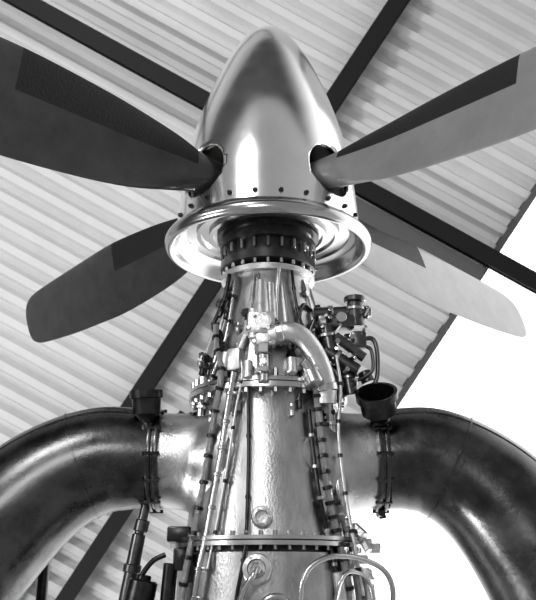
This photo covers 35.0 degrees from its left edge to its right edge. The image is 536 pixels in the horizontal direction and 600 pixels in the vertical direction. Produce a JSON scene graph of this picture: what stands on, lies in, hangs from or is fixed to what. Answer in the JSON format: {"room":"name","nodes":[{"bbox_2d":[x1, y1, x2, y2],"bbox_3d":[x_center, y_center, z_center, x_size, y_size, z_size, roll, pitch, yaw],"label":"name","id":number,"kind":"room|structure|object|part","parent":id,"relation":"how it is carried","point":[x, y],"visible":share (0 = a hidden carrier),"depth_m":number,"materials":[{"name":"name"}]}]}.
{"room":"aircraft hangar","nodes":[
{"label":"aircraft hangar","id":0,"kind":"room"},
{"bbox_2d":[0,0,535,599],"bbox_3d":[-4.812,-1.456,7.037,12.290,0.075,21.070,33,-90,0],"label":"ceiling","id":1,"kind":"structure","parent":0,"point":[51,221],"depth_m":7.03,"materials":[{"name":"white metal"}]},
{"bbox_2d":[55,410,183,599],"bbox_3d":[-3.349,5.012,6.895,0.130,0.190,9.749,33,-90,0],"label":"brace","id":2,"kind":"object","parent":1,"relation":"attached to","point":[115,522],"visible":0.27,"depth_m":6.80,"materials":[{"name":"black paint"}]},
{"bbox_2d":[120,0,409,407],"bbox_3d":[-0.944,0.618,6.897,0.140,0.195,19.797,33,-90,0],"label":"roof beam","id":3,"kind":"structure","parent":1,"relation":"attached to","point":[392,10],"depth_m":6.80,"materials":[{"name":"black metal"}]},
{"bbox_2d":[356,197,485,279],"bbox_3d":[1.157,-0.478,6.845,1.127,0.290,0.706,0,-90,0],"label":"roof purlin","id":4,"kind":"structure","parent":1,"relation":"attached to","point":[368,215],"depth_m":6.70,"materials":[{"name":"grey metal"}]},
{"bbox_3d":[-4.229,-1.189,6.897,11.007,0.195,16.610,0,-90,0],"label":"roof beam","id":5,"kind":"structure","parent":1,"relation":"attached to","visible":0},
{"bbox_2d":[2,0,535,293],"bbox_3d":[-2.746,-2.808,6.718,14.098,0.155,0.130,29,-90,0],"label":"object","id":6,"kind":"structure","parent":5,"relation":"attached to","point":[39,10],"depth_m":6.64,"materials":[{"name":"black paint"}]},
{"bbox_2d":[396,184,535,407],"bbox_3d":[0.633,1.486,7.015,0.050,0.090,19.797,33,-90,0],"label":"roof edge","id":7,"kind":"structure","parent":0,"point":[523,208],"depth_m":6.97,"materials":[{"name":"grey metal"}]},
{"bbox_3d":[0.000,0.000,-1.250,50.000,0.100,50.000,0,-90,0],"label":"floor","id":8,"kind":"structure","parent":0,"visible":0},
{"bbox_3d":[0.000,2.674,0.858,2.120,4.116,2.606,0,-90,0],"label":"stand","id":9,"kind":"object","parent":8,"relation":"on","visible":0},
{"bbox_2d":[0,216,535,599],"bbox_3d":[-0.021,1.003,3.004,2.108,1.090,2.049,-45,-90,0],"label":"engine","id":10,"kind":"object","parent":9,"relation":"attached to","point":[268,471],"visible":1,"depth_m":2.89,"materials":[{"name":"metal"}]},
{"bbox_2d":[130,389,162,430],"bbox_3d":[-0.429,0.386,2.984,0.118,0.120,0.159,0,-109,0],"label":"cup","id":11,"kind":"object","parent":10,"relation":"on","point":[146,414],"depth_m":2.96,"materials":[{"name":"metal"}]},
{"bbox_2d":[0,26,535,342],"bbox_3d":[-0.025,-0.471,3.415,2.983,2.962,1.392,-1,-90,0],"label":"propeller","id":12,"kind":"object","parent":10,"relation":"attached to","point":[268,140],"visible":0.9,"depth_m":3.11,"materials":[{"name":"silver metal"}]},
{"bbox_3d":[-0.718,-0.114,4.178,1.352,1.522,0.344,0,-109,0],"label":"blade","id":13,"kind":"part","parent":12,"relation":"part of","materials":[{"name":"grey paint"}]},
{"bbox_3d":[-0.787,-0.619,2.686,1.467,1.412,0.344,0,-109,0],"label":"blade","id":14,"kind":"part","parent":12,"relation":"part of","materials":[{"name":"grey paint"}]},
{"bbox_3d":[0.767,-0.634,2.647,1.496,1.426,0.265,-19,-90,0],"label":"blade","id":15,"kind":"part","parent":12,"relation":"part of","materials":[{"name":"grey paint"}]},
{"bbox_3d":[0.764,-0.124,4.159,1.510,1.413,0.258,21,-90,0],"label":"blade","id":16,"kind":"part","parent":12,"relation":"part of","materials":[{"name":"grey paint"}]},
{"bbox_2d":[355,382,397,427],"bbox_3d":[0.387,0.379,2.961,0.147,0.153,0.170,-10,-90,0],"label":"cup","id":17,"kind":"object","parent":10,"relation":"on","point":[376,401],"depth_m":2.97,"materials":[{"name":"metal"}]}
]}

